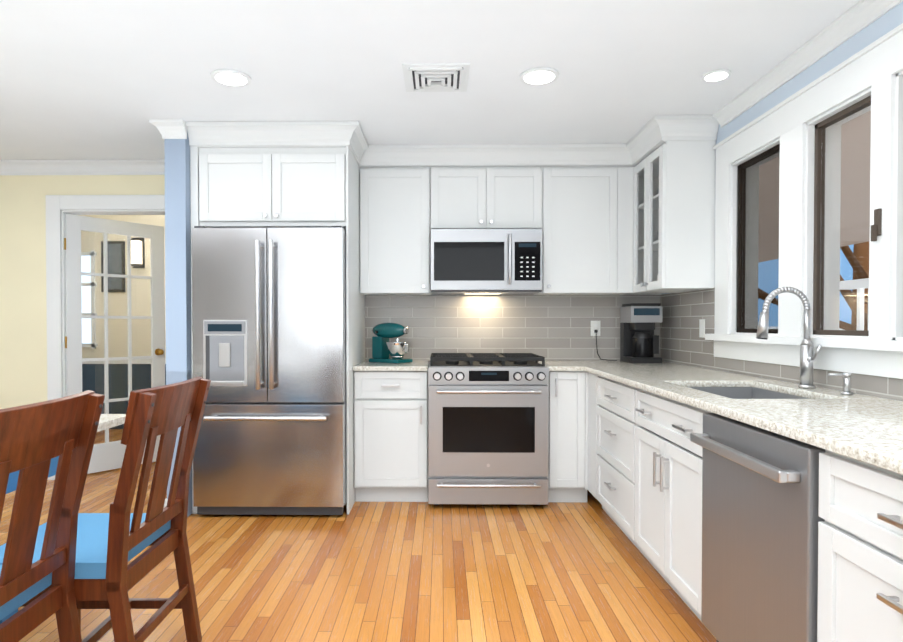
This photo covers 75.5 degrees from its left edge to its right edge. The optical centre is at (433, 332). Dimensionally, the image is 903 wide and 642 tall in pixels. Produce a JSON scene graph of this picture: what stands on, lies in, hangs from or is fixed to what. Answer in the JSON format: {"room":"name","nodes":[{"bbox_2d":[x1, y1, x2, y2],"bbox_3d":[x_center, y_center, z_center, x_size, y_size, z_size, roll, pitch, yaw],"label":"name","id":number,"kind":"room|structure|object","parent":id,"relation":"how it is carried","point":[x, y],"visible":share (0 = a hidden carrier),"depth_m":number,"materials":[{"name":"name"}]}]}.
{"room":"kitchen","nodes":[
{"label":"kitchen","id":0,"kind":"room"},
{"bbox_2d":[79,215,165,357],"bbox_3d":[-3.061,-0.115,6.655,4.040,2.420,0.120,0,1,1],"label":"wall","id":1,"kind":"structure","parent":0,"point":[157,220],"depth_m":6.58,"materials":[{"name":"beige paint"}]},
{"bbox_2d":[81,250,96,348],"bbox_3d":[-4.302,-0.369,6.590,1.000,1.110,0.026,0,1,1],"label":"window","id":2,"kind":"structure","parent":1,"relation":"in","point":[91,255],"depth_m":6.58,"materials":[{"name":"white glass"}]},
{"bbox_2d":[101,241,124,291],"bbox_3d":[-3.612,-0.739,6.574,0.260,0.570,0.030,0,1,1],"label":"framed picture","id":3,"kind":"object","parent":1,"relation":"attached to","point":[113,282],"depth_m":6.56,"materials":[{"name":"black plastic"}]},
{"bbox_2d":[82,358,165,428],"bbox_3d":[-3.075,0.710,5.591,3.796,0.800,2.028,0,1,1],"label":"panelling","id":4,"kind":"object","parent":1,"relation":"attached to","point":[99,385],"depth_m":6.59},
{"bbox_2d":[131,238,144,267],"bbox_3d":[-3.323,-0.893,6.533,0.120,0.340,0.101,0,1,1],"label":"light","id":5,"kind":"object","parent":1,"relation":"attached to","point":[135,264],"depth_m":6.49,"materials":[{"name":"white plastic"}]},
{"bbox_2d":[164,133,191,516],"bbox_3d":[-1.575,-0.077,4.002,0.128,2.420,0.850,0,1,1],"label":"wall","id":6,"kind":"structure","parent":0,"point":[177,258],"depth_m":3.58,"materials":[{"name":"paint"}]},
{"bbox_2d":[149,119,186,139],"bbox_3d":[-1.663,-1.235,3.911,0.077,0.099,0.822,0,1,1],"label":"crown molding","id":7,"kind":"structure","parent":6,"relation":"attached to","point":[168,130],"depth_m":3.54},
{"bbox_2d":[0,175,660,408],"bbox_3d":[-1.563,-0.084,4.487,6.850,2.420,0.120,0,1,1],"label":"wall","id":8,"kind":"structure","parent":0,"point":[23,344],"depth_m":4.44,"materials":[{"name":"yellow paint"}]},
{"bbox_2d":[0,159,164,174],"bbox_3d":[-2.812,-1.242,4.395,2.355,0.099,0.062,0,1,1],"label":"crown molding","id":9,"kind":"structure","parent":8,"relation":"attached to","point":[129,166],"depth_m":4.40,"materials":[{"name":"white wood"}]},
{"bbox_2d":[45,195,164,479],"bbox_3d":[-2.425,0.044,4.490,1.023,2.165,0.141,0,1,1],"label":"door frame","id":10,"kind":"structure","parent":8,"relation":"attached to","point":[58,207],"depth_m":4.42,"materials":[{"name":"white wood"}]},
{"bbox_2d":[65,214,164,473],"bbox_3d":[-2.578,0.101,4.765,0.178,2.018,0.760,1,1,39],"label":"door leaf","id":11,"kind":"structure","parent":8,"relation":"in","point":[106,455],"depth_m":4.70,"materials":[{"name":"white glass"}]},
{"bbox_2d":[359,144,430,294],"bbox_3d":[-0.271,-0.783,4.237,0.497,1.012,0.322,0,1,1],"label":"upper cabinet","id":12,"kind":"object","parent":8,"relation":"attached to","point":[395,182],"depth_m":4.08,"materials":[{"name":"white wood"}]},
{"bbox_2d":[431,144,494,228],"bbox_3d":[0.202,-1.002,4.228,0.445,0.572,0.322,0,1,1],"label":"upper cabinet","id":13,"kind":"object","parent":8,"relation":"attached to","point":[462,175],"depth_m":4.07,"materials":[{"name":"white wood"}]},
{"bbox_2d":[431,229,541,294],"bbox_3d":[0.363,-0.494,4.165,0.762,0.431,0.457,0,1,1],"label":"over-the-range microwave","id":14,"kind":"object","parent":13,"relation":"attached to","point":[486,261],"visible":0.98,"depth_m":3.99,"materials":[{"name":"silver metal"}]},
{"bbox_2d":[365,295,660,360],"bbox_3d":[0.592,-0.035,4.397,2.222,0.495,0.008,0,1,1],"label":"tile backsplash","id":15,"kind":"structure","parent":8,"relation":"attached to","point":[553,327],"depth_m":4.39,"materials":[{"name":"grey tile"}]},
{"bbox_2d":[591,321,616,360],"bbox_3d":[1.268,0.062,4.343,0.176,0.298,0.084,0,1,1],"label":"outlet","id":16,"kind":"object","parent":15,"relation":"attached to","point":[595,328],"visible":1,"depth_m":4.38,"materials":[{"name":"white plastic"}]},
{"bbox_2d":[495,144,538,228],"bbox_3d":[0.532,-1.002,4.224,0.443,0.572,0.322,0,1,1],"label":"upper cabinet","id":17,"kind":"object","parent":8,"relation":"attached to","point":[516,165],"depth_m":4.07,"materials":[{"name":"white wood"}]},
{"bbox_2d":[533,143,642,294],"bbox_3d":[1.079,-0.782,4.195,0.659,1.012,0.374,0,1,1],"label":"upper cabinet","id":18,"kind":"object","parent":8,"relation":"attached to","point":[579,205],"depth_m":4.06,"materials":[{"name":"white wood"}]},
{"bbox_2d":[0,429,716,641],"bbox_3d":[-1.590,1.208,2.295,7.250,0.100,9.000,0,1,1],"label":"floor","id":19,"kind":"structure","parent":0,"point":[587,571],"depth_m":2.73,"materials":[{"name":"brown wood"}]},
{"bbox_2d":[0,390,104,641],"bbox_3d":[-1.236,0.673,1.485,0.549,0.997,0.496,0,1,-1],"label":"chair","id":20,"kind":"object","parent":19,"relation":"on","point":[35,438],"visible":1,"depth_m":1.55,"materials":[{"name":"brown wood"}]},
{"bbox_2d":[0,414,125,623],"bbox_3d":[-1.986,0.783,1.869,1.070,0.762,1.850,0,1,1],"label":"dining table","id":21,"kind":"object","parent":19,"relation":"on","point":[107,421],"visible":0.1,"depth_m":2.33,"materials":[{"name":"stone"}]},
{"bbox_2d":[0,376,210,641],"bbox_3d":[-1.104,0.666,1.950,0.549,0.997,0.496,0,1,0],"label":"chair","id":22,"kind":"object","parent":19,"relation":"on","point":[114,540],"visible":0.9,"depth_m":1.89,"materials":[{"name":"brown wood"}]},
{"bbox_2d":[192,226,346,514],"bbox_3d":[-1.001,0.242,3.930,0.914,1.784,0.929,0,1,1],"label":"fridge","id":23,"kind":"object","parent":19,"relation":"on","point":[269,328],"visible":0.94,"depth_m":3.53,"materials":[{"name":"grey metal"}]},
{"bbox_2d":[186,121,367,513],"bbox_3d":[-0.978,-0.076,3.985,1.061,2.418,0.864,0,1,1],"label":"tall cabinet","id":24,"kind":"object","parent":19,"relation":"on","point":[283,174],"visible":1,"depth_m":3.62,"materials":[{"name":"white wood"}]},
{"bbox_2d":[354,371,427,501],"bbox_3d":[-0.278,0.690,4.099,0.487,0.884,0.641,0,1,1],"label":"base cabinet","id":25,"kind":"object","parent":19,"relation":"on","point":[390,436],"visible":0.98,"depth_m":3.82,"materials":[{"name":"white wood"}]},
{"bbox_2d":[353,360,429,370],"bbox_3d":[-0.277,0.231,4.093,0.486,0.030,0.626,0,1,1],"label":"countertop","id":26,"kind":"structure","parent":25,"relation":"on","point":[417,365],"depth_m":3.78,"materials":[{"name":"beige stone"}]},
{"bbox_2d":[369,322,412,363],"bbox_3d":[-0.310,0.072,4.166,0.328,0.286,0.168,1,1,36],"label":"stand mixer","id":27,"kind":"object","parent":26,"relation":"on","point":[383,347],"visible":1,"depth_m":4.11,"materials":[{"name":"teal metal"}]},
{"bbox_2d":[428,353,548,505],"bbox_3d":[0.353,0.646,4.023,0.768,0.974,0.711,0,1,1],"label":"gas range","id":28,"kind":"object","parent":19,"relation":"on","point":[487,428],"visible":1,"depth_m":3.73,"materials":[{"name":"silver metal"}]},
{"bbox_2d":[547,371,587,501],"bbox_3d":[0.885,0.690,4.084,0.284,0.884,0.641,0,1,1],"label":"base cabinet","id":29,"kind":"object","parent":19,"relation":"on","point":[567,477],"visible":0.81,"depth_m":3.80,"materials":[{"name":"white wood"}]},
{"bbox_2d":[538,361,580,370],"bbox_3d":[0.861,0.231,4.078,0.236,0.030,0.628,0,1,1],"label":"countertop","id":30,"kind":"structure","parent":29,"relation":"on","point":[553,365],"depth_m":3.86,"materials":[{"name":"beige stone"}]},
{"bbox_2d":[588,372,609,516],"bbox_3d":[1.350,0.696,3.688,0.696,0.884,0.207,0,1,1],"label":"cabinet filler","id":31,"kind":"object","parent":19,"relation":"on","point":[592,433],"visible":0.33,"depth_m":3.68,"materials":[{"name":"white wood"}]},
{"bbox_2d":[597,376,650,562],"bbox_3d":[1.327,0.702,3.231,0.730,0.884,0.702,0,1,1],"label":"base cabinet","id":32,"kind":"object","parent":19,"relation":"on","point":[616,424],"visible":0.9,"depth_m":3.18,"materials":[{"name":"white wood"}]},
{"bbox_2d":[635,389,711,621],"bbox_3d":[1.318,0.713,2.489,0.730,0.884,0.778,0,1,1],"label":"base cabinet","id":33,"kind":"object","parent":19,"relation":"on","point":[668,497],"visible":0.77,"depth_m":2.44,"materials":[{"name":"white wood"}]},
{"bbox_2d":[581,361,902,474],"bbox_3d":[1.320,0.348,2.618,0.719,0.221,3.541,0,1,1],"label":"countertop","id":34,"kind":"structure","parent":33,"relation":"on","point":[865,428],"depth_m":1.98,"materials":[{"name":"beige stone"}]},
{"bbox_2d":[620,303,662,362],"bbox_3d":[1.488,0.005,4.189,0.220,0.419,0.242,0,1,1],"label":"coffee maker","id":35,"kind":"object","parent":34,"relation":"on","point":[639,341],"visible":1,"depth_m":4.10,"materials":[{"name":"black plastic"}]},
{"bbox_2d":[756,287,821,388],"bbox_3d":[1.507,0.022,2.475,0.245,0.434,0.110,0,1,1],"label":"gooseneck faucet","id":36,"kind":"object","parent":34,"relation":"on","point":[807,358],"visible":1,"depth_m":2.49,"materials":[{"name":"silver metal"}]},
{"bbox_2d":[828,373,852,394],"bbox_3d":[1.585,0.200,2.272,0.090,0.084,0.040,0,1,1],"label":"soap dispenser pump","id":37,"kind":"object","parent":34,"relation":"on","point":[846,384],"visible":1,"depth_m":2.26,"materials":[{"name":"silver metal"}]},
{"bbox_2d":[690,413,824,641],"bbox_3d":[1.286,0.729,1.794,0.765,0.872,0.606,0,1,1],"label":"dishwasher","id":38,"kind":"object","parent":19,"relation":"on","point":[761,518],"visible":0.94,"depth_m":1.72,"materials":[{"name":"silver metal"}]},
{"bbox_2d":[817,450,902,641],"bbox_3d":[1.302,0.732,1.170,0.730,0.884,0.634,0,1,1],"label":"base cabinet","id":39,"kind":"object","parent":19,"relation":"on","point":[860,559],"visible":1,"depth_m":1.34,"materials":[{"name":"white wood"}]},
{"bbox_2d":[0,0,860,159],"bbox_3d":[-1.680,-1.312,2.260,7.070,0.100,9.000,0,1,1],"label":"ceiling","id":40,"kind":"structure","parent":0,"point":[94,79],"depth_m":2.75,"materials":[{"name":"white paint"}]},
{"bbox_2d":[211,69,250,86],"bbox_3d":[-1.008,-1.264,2.903,0.190,0.014,0.190,0,1,1],"label":"recessed light","id":41,"kind":"object","parent":40,"relation":"in","point":[231,77],"visible":0.96,"depth_m":2.88,"materials":[{"name":"white plastic"}]},
{"bbox_2d":[402,63,469,91],"bbox_3d":[0.013,-1.257,2.910,0.320,0.028,0.320,0,1,1],"label":"ceiling vent","id":42,"kind":"object","parent":40,"relation":"in","point":[435,77],"visible":1,"depth_m":2.86,"materials":[{"name":"grey metal"}]},
{"bbox_2d":[520,67,558,85],"bbox_3d":[0.522,-1.264,2.884,0.190,0.014,0.190,0,1,1],"label":"recessed light","id":43,"kind":"object","parent":40,"relation":"in","point":[536,76],"visible":1,"depth_m":2.87,"materials":[{"name":"white plastic"}]},
{"bbox_2d":[702,69,730,81],"bbox_3d":[1.392,-1.264,2.873,0.130,0.014,0.130,0,1,1],"label":"recessed light","id":44,"kind":"object","parent":40,"relation":"in","point":[715,75],"visible":0.96,"depth_m":2.85,"materials":[{"name":"white plastic"}]},
{"bbox_2d":[661,2,902,400],"bbox_3d":[1.747,-0.037,1.221,0.150,2.420,6.570,0,1,1],"label":"wall","id":45,"kind":"structure","parent":0,"point":[886,23],"depth_m":2.54,"materials":[{"name":"paint"}]},
{"bbox_2d":[660,287,902,400],"bbox_3d":[1.685,-0.009,2.608,0.008,0.495,3.542,0,1,1],"label":"tile backsplash","id":46,"kind":"structure","parent":45,"relation":"attached to","point":[682,342],"depth_m":3.59,"materials":[{"name":"grey tile"}]},
{"bbox_2d":[699,319,704,337],"bbox_3d":[1.690,-0.025,3.672,0.006,0.115,0.070,0,1,1],"label":"outlet","id":47,"kind":"object","parent":46,"relation":"attached to","point":[702,328],"visible":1,"depth_m":3.66,"materials":[{"name":"white plastic"}]},
{"bbox_2d":[705,23,902,378],"bbox_3d":[1.730,-0.469,2.518,0.215,1.257,1.975,0,1,1],"label":"window","id":48,"kind":"structure","parent":45,"relation":"in","point":[805,150],"depth_m":2.64,"materials":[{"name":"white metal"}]},
{"bbox_2d":[712,0,902,127],"bbox_3d":[1.634,-1.202,0.679,0.062,0.072,5.515,0,1,1],"label":"crown molding","id":49,"kind":"structure","parent":45,"relation":"attached to","point":[859,16],"depth_m":2.57,"materials":[{"name":"white wood"}]},
{"label":"outside","id":50,"kind":"structure","parent":0,"visible":0},
{"bbox_2d":[758,244,853,329],"bbox_3d":[25.739,-5.719,14.561,0.600,14.600,90.000,0,1,1],"label":"sky","id":51,"kind":"structure","parent":50,"point":[843,275],"depth_m":44.02,"materials":[{"name":"blue"}]},
{"bbox_2d":[758,110,870,262],"bbox_3d":[3.866,-1.276,6.393,3.940,0.150,15.000,0,1,1],"label":"ceiling","id":52,"kind":"structure","parent":50,"point":[853,207],"depth_m":4.81,"materials":[{"name":"brown"}]},
{"bbox_3d":[16.784,1.736,3.776,29.840,0.200,32.000,0,1,1],"label":"ground","id":53,"kind":"structure","parent":50,"visible":0},
{"bbox_2d":[758,241,869,329],"bbox_3d":[7.134,-0.893,9.295,5.755,5.100,4.887,0,1,1],"label":"tree","id":54,"kind":"object","parent":53,"relation":"on","point":[858,259],"depth_m":11.18,"materials":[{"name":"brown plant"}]},
{"bbox_2d":[840,278,868,330],"bbox_3d":[3.926,0.584,3.969,0.100,2.100,3.300,0,1,1],"label":"railing","id":55,"kind":"object","parent":53,"relation":"on","point":[863,283],"depth_m":5.37,"materials":[{"name":"white wood"}]}
]}

